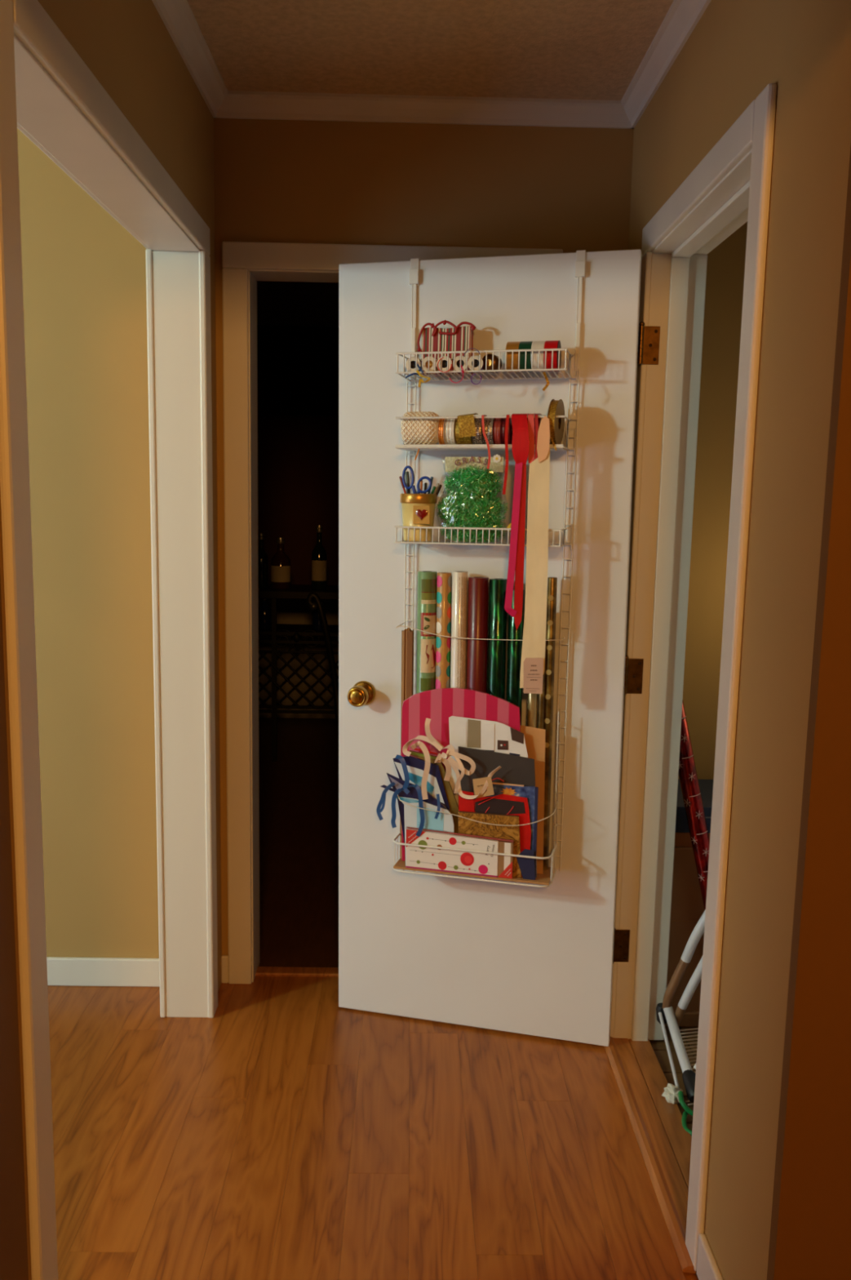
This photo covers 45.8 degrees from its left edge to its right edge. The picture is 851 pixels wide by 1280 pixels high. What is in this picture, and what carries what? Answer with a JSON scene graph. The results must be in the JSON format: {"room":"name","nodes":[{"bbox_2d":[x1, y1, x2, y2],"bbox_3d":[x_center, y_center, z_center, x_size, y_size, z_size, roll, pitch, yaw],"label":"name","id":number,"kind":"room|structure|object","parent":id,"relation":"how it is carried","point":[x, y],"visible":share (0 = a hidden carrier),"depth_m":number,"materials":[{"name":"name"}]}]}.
{"room":"home hallway","nodes":[
{"label":"home hallway","id":0,"kind":"room"},
{"bbox_2d":[0,0,222,1279],"bbox_3d":[-0.597,0.209,-0.112,0.115,2.455,6.135,1,8,-1],"label":"wall","id":1,"kind":"structure","parent":0,"point":[127,46],"depth_m":1.77,"materials":[{"name":"paint"}]},
{"bbox_2d":[0,0,57,1279],"bbox_3d":[-0.554,0.179,1.398,0.016,2.092,0.072,1,8,-1],"label":"trim","id":2,"kind":"structure","parent":1,"relation":"attached to","point":[15,482],"depth_m":1.36,"materials":[{"name":"white paint"}]},
{"bbox_2d":[13,32,208,1017],"bbox_3d":[-0.628,0.115,2.031,0.119,2.038,1.245,1,8,-1],"label":"trim","id":3,"kind":"structure","parent":1,"relation":"attached to","point":[44,110],"depth_m":2.58,"materials":[{"name":"white paint"}]},
{"bbox_2d":[13,0,210,255],"bbox_3d":[-0.544,-0.917,1.920,0.016,0.068,1.269,1,8,-1],"label":"trim","id":4,"kind":"structure","parent":1,"relation":"attached to","point":[33,24],"depth_m":1.65,"materials":[{"name":"white paint"}]},
{"bbox_2d":[151,0,227,117],"bbox_3d":[-0.522,-1.286,1.879,0.046,0.052,1.535,1,8,-1],"label":"trim","id":5,"kind":"structure","parent":1,"relation":"attached to","point":[178,17],"depth_m":2.29,"materials":[{"name":"white paint"}]},
{"bbox_2d":[199,249,217,1017],"bbox_3d":[-0.572,0.034,2.661,0.016,2.024,0.068,1,8,-1],"label":"trim","id":6,"kind":"structure","parent":1,"relation":"attached to","point":[204,258],"depth_m":2.63,"materials":[{"name":"white paint"}]},
{"bbox_2d":[257,324,338,585],"bbox_3d":[-0.582,-1.121,6.348,5.000,1.635,0.100,1,8,-1],"label":"wall","id":7,"kind":"structure","parent":0,"point":[298,366],"depth_m":6.28,"materials":[{"name":"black paint"}]},
{"bbox_2d":[258,598,338,719],"bbox_3d":[-0.605,0.095,6.500,5.000,0.825,0.140,1,8,-1],"label":"wall","id":8,"kind":"structure","parent":0,"point":[290,611],"depth_m":6.46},
{"bbox_2d":[17,118,634,958],"bbox_3d":[-1.496,-0.227,2.839,4.290,2.455,0.145,1,8,-1],"label":"wall","id":9,"kind":"structure","parent":0,"point":[84,273],"depth_m":2.70,"materials":[{"name":"paint"}]},
{"bbox_2d":[46,956,159,986],"bbox_3d":[-2.197,0.946,2.916,2.932,0.085,0.014,1,8,-1],"label":"baseboard","id":10,"kind":"structure","parent":9,"relation":"attached to","point":[61,971],"depth_m":2.93,"materials":[{"name":"white paint"}]},
{"bbox_2d":[221,955,228,982],"bbox_3d":[-0.590,0.970,2.967,0.021,0.085,0.012,1,8,-1],"label":"baseboard","id":11,"kind":"structure","parent":9,"relation":"attached to","point":[224,958],"depth_m":2.96,"materials":[{"name":"white paint"}]},
{"bbox_2d":[222,267,252,984],"bbox_3d":[-0.527,0.011,2.830,0.068,2.024,0.016,1,8,-1],"label":"trim","id":12,"kind":"structure","parent":9,"relation":"attached to","point":[234,281],"depth_m":2.81,"materials":[{"name":"white paint"}]},
{"bbox_2d":[248,269,338,982],"bbox_3d":[-0.108,0.001,2.904,0.800,2.038,0.128,1,8,-1],"label":"trim","id":13,"kind":"structure","parent":9,"relation":"attached to","point":[254,275],"depth_m":2.85,"materials":[{"name":"white paint"}]},
{"bbox_2d":[222,241,563,271],"bbox_3d":[-0.087,-1.017,2.690,0.908,0.068,0.016,1,8,-1],"label":"trim","id":14,"kind":"structure","parent":9,"relation":"attached to","point":[235,255],"depth_m":2.68,"materials":[{"name":"white paint"}]},
{"bbox_2d":[213,90,634,128],"bbox_3d":[-0.002,-1.381,2.624,1.106,0.052,0.046,1,8,-1],"label":"trim","id":15,"kind":"structure","parent":9,"relation":"attached to","point":[237,104],"depth_m":2.62,"materials":[{"name":"white paint"}]},
{"bbox_2d":[48,717,698,1279],"bbox_3d":[-0.151,1.234,1.891,7.000,0.120,9.800,1,8,-1],"label":"floor","id":16,"kind":"structure","parent":0,"point":[288,1132],"depth_m":2.29,"materials":[{"name":"brown wood"}]},
{"bbox_2d":[255,966,338,977],"bbox_3d":[-0.126,1.010,3.049,0.780,0.019,0.045,1,8,-1],"label":"trim","id":17,"kind":"structure","parent":16,"relation":"on","point":[261,971],"depth_m":3.03,"materials":[{"name":"brown wood"}]},
{"bbox_2d":[258,583,338,761],"bbox_3d":[-0.681,0.174,5.572,1.220,0.925,0.438,1,8,-1],"label":"wine rack","id":18,"kind":"object","parent":16,"relation":"on","point":[295,591],"visible":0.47,"depth_m":5.38,"materials":[{"name":"wood"}]},
{"bbox_2d":[257,533,268,588],"bbox_3d":[-0.885,-0.427,5.433,0.072,0.294,0.072,1,8,-1],"label":"bottle","id":19,"kind":"object","parent":18,"relation":"on","point":[263,559],"visible":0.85,"depth_m":5.41,"materials":[{"name":"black glass"}]},
{"bbox_2d":[258,598,271,630],"bbox_3d":[-0.874,-0.147,5.473,0.080,0.179,0.080,1,8,-1],"label":"bottle","id":20,"kind":"object","parent":18,"relation":"on","point":[264,609],"visible":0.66,"depth_m":5.45,"materials":[{"name":"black glass"}]},
{"bbox_2d":[271,537,290,589],"bbox_3d":[-0.781,-0.415,5.436,0.105,0.274,0.105,1,8,-1],"label":"bottle","id":21,"kind":"object","parent":18,"relation":"on","point":[280,562],"visible":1,"depth_m":5.40,"materials":[{"name":"brown glass"}]},
{"bbox_2d":[312,599,325,631],"bbox_3d":[-0.579,-0.137,5.478,0.072,0.169,0.072,1,8,-1],"label":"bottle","id":22,"kind":"object","parent":18,"relation":"on","point":[317,624],"visible":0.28,"depth_m":5.45,"materials":[{"name":"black glass"}]},
{"bbox_2d":[311,524,327,589],"bbox_3d":[-0.573,-0.446,5.434,0.081,0.344,0.081,1,8,-1],"label":"bottle","id":23,"kind":"object","parent":18,"relation":"on","point":[319,562],"visible":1,"depth_m":5.41,"materials":[{"name":"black glass"}]},
{"bbox_2d":[306,591,338,724],"bbox_3d":[-0.502,0.088,5.197,0.080,0.648,0.337,-5,10,-36],"label":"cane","id":24,"kind":"object","parent":18,"relation":"hanging from","point":[317,604],"visible":0.92,"depth_m":5.21,"materials":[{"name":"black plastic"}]},
{"bbox_2d":[604,1036,697,1273],"bbox_3d":[0.512,1.126,2.306,0.070,0.019,0.835,1,8,-1],"label":"trim","id":25,"kind":"structure","parent":16,"relation":"on","point":[671,1189],"depth_m":2.25,"materials":[{"name":"brown wood"}]},
{"bbox_2d":[662,1083,683,1103],"bbox_3d":[0.599,1.095,2.430,0.049,0.048,0.051,-7,11,-44],"label":"crumpled paper","id":26,"kind":"object","parent":16,"relation":"on","point":[671,1091],"visible":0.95,"depth_m":2.42,"materials":[{"name":"paper"}]},
{"bbox_2d":[656,909,706,1105],"bbox_3d":[0.745,0.847,2.515,0.262,0.514,0.290,1,8,-1],"label":"step stool","id":27,"kind":"object","parent":16,"relation":"on","point":[665,1013],"visible":0.7,"depth_m":2.57,"materials":[{"name":"white metal"}]},
{"bbox_2d":[664,846,704,1026],"bbox_3d":[0.851,0.799,2.892,0.420,0.515,0.282,1,8,-1],"label":"cardboard box","id":28,"kind":"object","parent":16,"relation":"on","point":[687,908],"visible":0.02,"depth_m":2.74,"materials":[{"name":"cardboard"}]},
{"bbox_2d":[675,832,710,847],"bbox_3d":[0.822,0.522,2.850,0.348,0.041,0.265,1,8,-1],"label":"flat box","id":29,"kind":"object","parent":28,"relation":"on","point":[682,839],"visible":0.02,"depth_m":2.72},
{"bbox_2d":[675,778,713,832],"bbox_3d":[0.838,0.466,2.842,0.379,0.072,0.276,1,8,-1],"label":"game box","id":30,"kind":"object","parent":29,"relation":"on","point":[706,786],"visible":0.04,"depth_m":2.71,"materials":[{"name":"cardboard"}]},
{"bbox_2d":[678,1090,693,1136],"bbox_3d":[0.636,1.107,2.353,0.087,0.040,0.128,1,8,-1],"label":"cord","id":31,"kind":"object","parent":16,"relation":"on","point":[681,1096],"visible":0.52,"depth_m":2.37,"materials":[{"name":"plastic"}]},
{"bbox_2d":[678,700,710,910],"bbox_3d":[0.746,0.609,2.681,0.264,0.914,0.050,1,8,-1],"label":"paper roll","id":32,"kind":"object","parent":16,"relation":"on","point":[688,776],"visible":0.39,"depth_m":2.64,"materials":[{"name":"red paper"}]},
{"bbox_2d":[186,0,674,326],"bbox_3d":[-0.111,-1.291,1.431,7.220,0.100,9.800,1,8,-1],"label":"ceiling","id":33,"kind":"structure","parent":0,"point":[536,49],"depth_m":2.33,"materials":[{"name":"paint"}]},
{"bbox_2d":[628,1038,692,1190],"bbox_3d":[0.577,1.130,2.317,0.055,0.014,0.815,1,8,-1],"label":"floor","id":34,"kind":"structure","parent":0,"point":[670,1115],"depth_m":2.40,"materials":[{"name":"brown wood"}]},
{"bbox_2d":[678,221,747,779],"bbox_3d":[0.927,-0.198,2.964,0.560,2.455,0.100,1,8,-1],"label":"wall","id":35,"kind":"structure","parent":0,"point":[726,264],"depth_m":2.88,"materials":[{"name":"paint"}]},
{"bbox_2d":[628,0,850,1279],"bbox_3d":[0.598,-0.085,2.123,0.121,2.455,1.419,1,8,-1],"label":"wall","id":36,"kind":"structure","parent":0,"point":[737,48],"depth_m":1.59,"materials":[{"name":"paint"}]},
{"bbox_2d":[338,248,660,1046],"bbox_3d":[0.154,0.058,2.595,0.802,2.007,0.130,3,8,15],"label":"door","id":37,"kind":"structure","parent":36,"relation":"in","point":[533,961],"depth_m":2.59,"materials":[{"name":"white paint"}]},
{"bbox_2d":[393,857,555,884],"bbox_3d":[0.126,0.588,2.600,0.401,0.008,0.112,2,8,15],"label":"shelf","id":38,"kind":"object","parent":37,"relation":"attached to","point":[544,878],"visible":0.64,"depth_m":2.54,"materials":[{"name":"metal"}]},
{"bbox_2d":[400,627,413,857],"bbox_3d":[-0.049,0.272,2.627,0.033,0.609,0.032,3,8,15],"label":"paper roll","id":39,"kind":"object","parent":38,"relation":"on","point":[407,634],"visible":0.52,"depth_m":2.59,"materials":[{"name":"paper"}]},
{"bbox_2d":[376,773,448,843],"bbox_3d":[-0.032,0.465,2.573,0.191,0.242,0.023,3,8,14],"label":"gift bag","id":40,"kind":"object","parent":38,"relation":"on","point":[415,792],"visible":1,"depth_m":2.58,"materials":[{"name":"blue paper"}]},
{"bbox_2d":[393,755,449,811],"bbox_3d":[-0.015,0.440,2.568,0.151,0.294,0.028,3,8,15],"label":"gift bag","id":41,"kind":"object","parent":38,"relation":"on","point":[410,769],"visible":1,"depth_m":2.56,"materials":[{"name":"blue paper"}]},
{"bbox_2d":[402,717,502,799],"bbox_3d":[0.063,0.303,2.522,0.257,0.210,0.025,3,8,16],"label":"ribbon bow","id":42,"kind":"object","parent":41,"relation":"on","point":[483,787],"visible":1,"depth_m":2.52,"materials":[{"name":"white"}]},
{"bbox_2d":[391,787,454,866],"bbox_3d":[-0.008,0.482,2.567,0.164,0.211,0.018,3,8,14],"label":"gift bag","id":43,"kind":"object","parent":38,"relation":"on","point":[434,820],"visible":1,"depth_m":2.57,"materials":[{"name":"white paper"}]},
{"bbox_2d":[416,570,437,693],"bbox_3d":[0.001,0.201,2.608,0.052,0.756,0.051,3,8,15],"label":"paper roll","id":44,"kind":"object","parent":38,"relation":"on","point":[427,586],"visible":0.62,"depth_m":2.56,"materials":[{"name":"paper"}]},
{"bbox_2d":[423,617,430,629],"bbox_3d":[0.004,-0.042,2.549,0.015,0.032,0.001,1,8,-2],"label":"print","id":45,"kind":"object","parent":44,"relation":"on","point":[426,620],"depth_m":2.55,"materials":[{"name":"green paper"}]},
{"bbox_2d":[426,644,435,668],"bbox_3d":[0.016,0.042,2.567,0.033,0.062,0.006,-5,10,-35],"label":"print","id":46,"kind":"object","parent":44,"relation":"on","point":[430,649],"depth_m":2.56},
{"bbox_2d":[409,747,458,835],"bbox_3d":[0.026,0.431,2.575,0.141,0.309,0.007,3,8,15],"label":"gift bag","id":47,"kind":"object","parent":38,"relation":"on","point":[454,808],"visible":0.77,"depth_m":2.56,"materials":[{"name":"green paper"}]},
{"bbox_2d":[435,572,452,688],"bbox_3d":[0.043,0.204,2.597,0.037,0.754,0.037,3,8,15],"label":"paper roll","id":48,"kind":"object","parent":38,"relation":"on","point":[444,581],"visible":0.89,"depth_m":2.55,"materials":[{"name":"paper"}]},
{"bbox_2d":[450,570,468,688],"bbox_3d":[0.082,0.203,2.586,0.045,0.759,0.041,3,8,15],"label":"paper roll","id":49,"kind":"object","parent":38,"relation":"on","point":[460,578],"visible":0.46,"depth_m":2.54,"materials":[{"name":"paper"}]},
{"bbox_2d":[405,826,513,879],"bbox_3d":[0.085,0.537,2.550,0.279,0.108,0.010,3,8,15],"label":"box","id":50,"kind":"object","parent":38,"relation":"on","point":[417,857],"visible":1,"depth_m":2.55,"materials":[{"name":"white cardboard"}]},
{"bbox_2d":[406,829,425,846],"bbox_3d":[-0.024,0.509,2.571,0.052,0.048,0.001,3,8,15],"label":"print","id":51,"kind":"object","parent":50,"relation":"attached to","point":[409,832],"depth_m":2.57},
{"bbox_2d":[417,840,427,848],"bbox_3d":[-0.007,0.522,2.569,0.024,0.024,0.001,3,8,15],"label":"print","id":52,"kind":"object","parent":50,"relation":"attached to","point":[421,842],"depth_m":2.57},
{"bbox_2d":[438,861,446,870],"bbox_3d":[0.043,0.574,2.563,0.022,0.022,0.001,3,8,15],"label":"print","id":53,"kind":"object","parent":50,"relation":"on","point":[442,865],"depth_m":2.56},
{"bbox_2d":[409,838,489,871],"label":"print","id":54,"kind":"object","parent":50,"relation":"on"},
{"bbox_2d":[460,852,474,866],"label":"print","id":55,"kind":"object","parent":50,"relation":"on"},
{"bbox_2d":[478,864,488,874],"bbox_3d":[0.145,0.578,2.536,0.025,0.025,0.001,3,8,15],"label":"print","id":56,"kind":"object","parent":50,"relation":"on","point":[482,868],"depth_m":2.54},
{"bbox_2d":[497,862,512,878],"bbox_3d":[0.199,0.574,2.522,0.036,0.045,0.001,3,8,15],"label":"print","id":57,"kind":"object","parent":50,"relation":"attached to","point":[503,875],"depth_m":2.52},
{"bbox_2d":[401,687,520,861],"bbox_3d":[0.089,0.353,2.570,0.314,0.468,0.010,3,8,15],"label":"gift bag","id":58,"kind":"object","parent":38,"relation":"on","point":[439,704],"visible":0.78,"depth_m":2.56,"materials":[{"name":"paper"}]},
{"bbox_2d":[466,576,488,693],"bbox_3d":[0.129,0.212,2.576,0.051,0.746,0.050,3,8,15],"label":"paper roll","id":59,"kind":"object","parent":38,"relation":"on","point":[478,586],"visible":0.47,"depth_m":2.52,"materials":[{"name":"paper"}]},
{"bbox_2d":[448,715,528,806],"bbox_3d":[0.155,0.393,2.546,0.204,0.397,0.003,3,8,15],"label":"card","id":60,"kind":"object","parent":38,"relation":"on","point":[473,733],"visible":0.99,"depth_m":2.53,"materials":[{"name":"paper"}]},
{"bbox_2d":[458,810,521,878],"bbox_3d":[0.162,0.514,2.537,0.165,0.160,0.007,3,8,15],"label":"gift bag","id":61,"kind":"object","parent":38,"relation":"on","point":[466,826],"visible":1,"depth_m":2.53,"materials":[{"name":"gold metal"}]},
{"bbox_2d":[458,777,531,876],"bbox_3d":[0.173,0.468,2.534,0.188,0.252,0.005,3,8,15],"label":"gift bag","id":62,"kind":"object","parent":38,"relation":"on","point":[504,804],"visible":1,"depth_m":2.52,"materials":[{"name":"red paper"}]},
{"bbox_2d":[458,746,535,810],"bbox_3d":[0.177,0.432,2.541,0.200,0.321,0.003,3,8,14],"label":"folder","id":63,"kind":"object","parent":38,"relation":"on","point":[517,770],"visible":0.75,"depth_m":2.52,"materials":[{"name":"paper"}]},
{"bbox_2d":[487,577,507,699],"bbox_3d":[0.178,0.216,2.563,0.046,0.743,0.046,3,8,15],"label":"paper roll","id":64,"kind":"object","parent":38,"relation":"on","point":[496,673],"visible":0.37,"depth_m":2.52,"materials":[{"name":"green paper"}]},
{"bbox_2d":[485,782,538,877],"bbox_3d":[0.205,0.476,2.534,0.156,0.237,0.007,3,8,15],"label":"gift bag","id":65,"kind":"object","parent":38,"relation":"on","point":[531,793],"visible":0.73,"depth_m":2.51,"materials":[{"name":"blue paper"}]},
{"bbox_2d":[506,589,524,724],"bbox_3d":[0.223,0.231,2.553,0.039,0.718,0.039,3,8,15],"label":"paper roll","id":66,"kind":"object","parent":38,"relation":"on","point":[514,693],"visible":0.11,"depth_m":2.51,"materials":[{"name":"green paper"}]},
{"bbox_2d":[516,848,535,879],"bbox_3d":[0.251,0.559,2.515,0.050,0.078,0.001,3,8,15],"label":"folded card","id":67,"kind":"object","parent":38,"relation":"on","point":[526,865],"visible":1,"depth_m":2.51,"materials":[{"name":"paper"}]},
{"bbox_2d":[527,693,537,728],"bbox_3d":[0.268,0.255,2.544,0.025,0.674,0.024,3,8,15],"label":"paper roll","id":68,"kind":"object","parent":38,"relation":"on","point":[532,698],"visible":0.06,"depth_m":2.52,"materials":[{"name":"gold metal"}]},
{"bbox_2d":[520,724,546,874],"bbox_3d":[0.257,0.402,2.542,0.092,0.382,0.002,3,8,15],"label":"envelope","id":69,"kind":"object","parent":38,"relation":"on","point":[535,738],"visible":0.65,"depth_m":2.52,"materials":[{"name":"paper"}]},
{"bbox_2d":[537,644,546,728],"bbox_3d":[0.289,0.295,2.544,0.014,0.595,0.014,3,8,15],"label":"paper roll","id":70,"kind":"object","parent":38,"relation":"on","point":[541,696],"visible":0.15,"depth_m":2.52,"materials":[{"name":"gold metal"}]},
{"bbox_2d":[543,577,557,870],"bbox_3d":[0.309,0.217,2.541,0.024,0.750,0.024,3,8,15],"label":"paper roll","id":71,"kind":"object","parent":38,"relation":"on","point":[552,581],"visible":0.78,"depth_m":2.52,"materials":[{"name":"gold metal"}]},
{"bbox_2d":[393,249,586,887],"bbox_3d":[0.144,-0.169,2.513,0.448,1.547,0.178,3,8,15],"label":"rack","id":72,"kind":"object","parent":37,"relation":"hanging from","point":[580,263],"visible":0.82,"depth_m":2.46,"materials":[{"name":"white metal"}]},
{"bbox_2d":[405,356,431,386],"bbox_3d":[-0.014,-0.648,2.442,0.072,0.076,0.078,3,8,15],"label":"spool","id":73,"kind":"object","parent":72,"relation":"in","point":[413,364],"visible":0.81,"depth_m":2.44},
{"bbox_2d":[400,493,437,541],"bbox_3d":[-0.018,-0.307,2.517,0.092,0.117,0.093,3,8,15],"label":"flower pot","id":74,"kind":"object","parent":72,"relation":"in","point":[418,509],"visible":0.97,"depth_m":2.48,"materials":[{"name":"yellow ceramic"}]},
{"bbox_2d":[402,466,431,493],"bbox_3d":[-0.021,-0.349,2.502,0.076,0.165,0.017,3,8,15],"label":"scissors","id":75,"kind":"object","parent":74,"relation":"in","point":[412,486],"visible":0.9,"depth_m":2.49,"materials":[{"name":"blue plastic"}]},
{"bbox_2d":[400,411,439,460],"bbox_3d":[-0.011,-0.502,2.481,0.091,0.121,0.102,3,8,15],"label":"spool","id":76,"kind":"object","parent":72,"relation":"hanging from","point":[414,431],"visible":0.8,"depth_m":2.46,"materials":[{"name":"fabric"}]},
{"bbox_2d":[423,356,439,373],"bbox_3d":[0.013,-0.669,2.452,0.038,0.038,0.038,3,8,15],"label":"spool","id":77,"kind":"object","parent":72,"relation":"in","point":[432,366],"visible":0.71,"depth_m":2.44,"materials":[{"name":"white plastic"}]},
{"bbox_2d":[437,418,445,444],"bbox_3d":[0.046,-0.513,2.477,0.015,0.073,0.073,3,8,15],"label":"spool","id":78,"kind":"object","parent":72,"relation":"in","point":[441,427],"visible":0.54,"depth_m":2.45,"materials":[{"name":"orange fabric"}]},
{"bbox_2d":[436,355,453,373],"bbox_3d":[0.049,-0.661,2.425,0.046,0.043,0.075,3,8,15],"label":"spool","id":79,"kind":"object","parent":72,"relation":"in","point":[444,358],"visible":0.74,"depth_m":2.43},
{"bbox_2d":[417,320,476,376],"bbox_3d":[0.055,-0.718,2.477,0.148,0.129,0.042,3,8,15],"label":"gift bag","id":80,"kind":"object","parent":72,"relation":"in","point":[434,339],"visible":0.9,"depth_m":2.46,"materials":[{"name":"paper"}]},
{"bbox_2d":[444,418,457,444],"bbox_3d":[0.066,-0.512,2.471,0.023,0.073,0.073,3,8,15],"label":"spool","id":81,"kind":"object","parent":72,"relation":"in","point":[450,424],"visible":0.56,"depth_m":2.44},
{"bbox_2d":[449,355,470,382],"bbox_3d":[0.083,-0.647,2.416,0.038,0.068,0.078,3,8,15],"label":"spool","id":82,"kind":"object","parent":72,"relation":"in","point":[464,362],"visible":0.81,"depth_m":2.42},
{"bbox_2d":[455,413,478,444],"bbox_3d":[0.105,-0.511,2.446,0.057,0.076,0.098,3,8,15],"label":"spool","id":83,"kind":"object","parent":72,"relation":"in","point":[465,428],"visible":0.89,"depth_m":2.40,"materials":[{"name":"gold metal"}]},
{"bbox_2d":[435,454,508,542],"bbox_3d":[0.115,-0.348,2.476,0.188,0.215,0.093,3,8,15],"label":"bag","id":84,"kind":"object","parent":72,"relation":"in","point":[472,502],"visible":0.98,"depth_m":2.46,"materials":[{"name":"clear plastic"}]},
{"bbox_2d":[463,348,484,384],"bbox_3d":[0.120,-0.648,2.405,0.045,0.084,0.081,3,8,15],"label":"spool","id":85,"kind":"object","parent":72,"relation":"in","point":[477,357],"visible":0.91,"depth_m":2.41},
{"bbox_2d":[472,414,490,468],"bbox_3d":[0.132,-0.478,2.441,0.043,0.129,0.111,1,8,-2],"label":"spool","id":86,"kind":"object","parent":72,"relation":"in","point":[479,422],"visible":0.74,"depth_m":2.42,"materials":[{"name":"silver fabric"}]},
{"bbox_2d":[394,524,573,549],"bbox_3d":[0.141,-0.257,2.484,0.428,0.065,0.115,3,8,15],"label":"wire basket","id":87,"kind":"object","parent":72,"relation":"on","point":[434,542],"depth_m":2.45,"materials":[{"name":"metal"}]},
{"bbox_2d":[395,415,576,453],"bbox_3d":[0.144,-0.499,2.450,0.428,0.090,0.115,3,8,15],"label":"wire basket","id":88,"kind":"object","parent":72,"relation":"on","point":[421,446],"depth_m":2.42,"materials":[{"name":"metal"}]},
{"bbox_2d":[395,348,578,382],"bbox_3d":[0.146,-0.661,2.427,0.428,0.066,0.115,3,8,15],"label":"wire basket","id":89,"kind":"object","parent":72,"relation":"on","point":[413,353],"depth_m":2.40,"materials":[{"name":"metal"}]},
{"bbox_2d":[482,415,495,444],"bbox_3d":[0.157,-0.507,2.448,0.024,0.073,0.073,3,8,15],"label":"spool","id":90,"kind":"object","parent":72,"relation":"in","point":[488,422],"visible":0.53,"depth_m":2.42,"materials":[{"name":"silver metal"}]},
{"bbox_2d":[482,353,502,373],"bbox_3d":[0.159,-0.665,2.424,0.042,0.042,0.033,6,9,28],"label":"spool","id":91,"kind":"object","parent":72,"relation":"in","point":[489,356],"visible":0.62,"depth_m":2.41,"materials":[{"name":"gold metal"}]},
{"bbox_2d":[493,415,502,444],"bbox_3d":[0.179,-0.506,2.442,0.018,0.073,0.073,3,8,15],"label":"spool","id":92,"kind":"object","parent":72,"relation":"in","point":[497,421],"visible":0.49,"depth_m":2.41},
{"bbox_2d":[501,414,512,494],"bbox_3d":[0.198,-0.447,2.430,0.025,0.190,0.102,3,8,15],"label":"spool","id":93,"kind":"object","parent":72,"relation":"in","point":[506,427],"visible":0.84,"depth_m":2.39},
{"bbox_2d":[504,413,528,630],"bbox_3d":[0.229,-0.284,2.438,0.052,0.516,0.112,3,8,15],"label":"spool","id":94,"kind":"object","parent":72,"relation":"in","point":[520,444],"visible":0.93,"depth_m":2.39},
{"bbox_2d":[511,413,528,464],"bbox_3d":[0.230,-0.476,2.393,0.046,0.123,0.076,3,8,15],"label":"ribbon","id":95,"kind":"object","parent":94,"relation":"hanging from","point":[520,444],"depth_m":2.36,"materials":[{"name":"fabric"}]},
{"bbox_2d":[528,413,535,462],"bbox_3d":[0.260,-0.481,2.410,0.019,0.118,0.099,3,8,15],"label":"spool","id":96,"kind":"object","parent":72,"relation":"in","point":[531,424],"visible":0.7,"depth_m":2.36},
{"bbox_2d":[505,340,561,391],"bbox_3d":[0.254,-0.646,2.387,0.124,0.122,0.094,3,8,15],"label":"spool","id":97,"kind":"object","parent":72,"relation":"in","point":[548,344],"visible":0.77,"depth_m":2.37,"materials":[{"name":"multicoloured fabric"}]},
{"bbox_2d":[520,416,550,693],"bbox_3d":[0.274,-0.206,2.439,0.060,0.665,0.107,3,8,15],"label":"spool","id":98,"kind":"object","parent":72,"relation":"in","point":[534,642],"visible":0.98,"depth_m":2.40},
{"bbox_2d":[537,416,550,462],"bbox_3d":[0.275,-0.468,2.350,0.030,0.108,0.002,3,8,15],"label":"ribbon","id":99,"kind":"object","parent":98,"relation":"hanging from","point":[544,433],"depth_m":2.35,"materials":[{"name":"fabric"}]},
{"bbox_2d":[534,413,542,459],"bbox_3d":[0.272,-0.480,2.407,0.011,0.118,0.099,3,8,14],"label":"spool","id":100,"kind":"object","parent":72,"relation":"in","point":[537,420],"visible":0.58,"depth_m":2.36},
{"bbox_2d":[547,399,564,450],"bbox_3d":[0.310,-0.510,2.396,0.026,0.123,0.110,3,8,16],"label":"spool","id":101,"kind":"object","parent":72,"relation":"in","point":[556,407],"visible":0.88,"depth_m":2.37,"materials":[{"name":"gold metal"}]},
{"bbox_2d":[610,251,652,1037],"bbox_3d":[0.519,0.065,2.590,0.016,2.024,0.062,1,8,-1],"label":"trim","id":102,"kind":"structure","parent":36,"relation":"attached to","point":[646,271],"depth_m":2.53,"materials":[{"name":"white paint"}]},
{"bbox_2d":[621,0,711,128],"bbox_3d":[0.538,-1.268,1.895,0.046,0.052,1.535,1,8,-1],"label":"trim","id":103,"kind":"structure","parent":36,"relation":"attached to","point":[682,17],"depth_m":2.27,"materials":[{"name":"white paint"}]},
{"bbox_2d":[613,148,752,1039],"bbox_3d":[0.596,0.117,2.184,0.135,2.038,0.791,1,8,-1],"label":"trim","id":104,"kind":"structure","parent":36,"relation":"attached to","point":[740,175],"depth_m":2.53,"materials":[{"name":"white paint"}]},
{"bbox_2d":[631,180,750,1040],"bbox_3d":[0.597,0.126,2.185,0.043,2.020,0.755,1,8,-1],"label":"trim","id":105,"kind":"structure","parent":36,"relation":"attached to","point":[739,202],"depth_m":2.52,"materials":[{"name":"white paint"}]},
{"bbox_2d":[641,99,755,256],"bbox_3d":[0.544,-0.917,2.071,0.016,0.068,0.815,1,8,-1],"label":"trim","id":106,"kind":"structure","parent":36,"relation":"attached to","point":[736,142],"depth_m":1.96,"materials":[{"name":"white paint"}]},
{"bbox_2d":[696,1233,723,1279],"bbox_3d":[0.515,1.166,1.733,0.013,0.085,0.298,1,8,-1],"label":"baseboard","id":107,"kind":"structure","parent":36,"relation":"attached to","point":[708,1268],"depth_m":1.83,"materials":[{"name":"white paint"}]},
{"bbox_2d":[685,83,777,1271],"bbox_3d":[0.530,0.146,1.775,0.016,2.092,0.068,1,8,-1],"label":"trim","id":108,"kind":"structure","parent":36,"relation":"attached to","point":[766,102],"depth_m":1.74,"materials":[{"name":"white paint"}]},
{"bbox_2d":[767,143,850,1279],"bbox_3d":[1.962,0.040,1.429,2.831,2.455,0.026,1,8,-1],"label":"wall","id":109,"kind":"structure","parent":0,"point":[811,1236],"depth_m":1.46,"materials":[{"name":"paint"}]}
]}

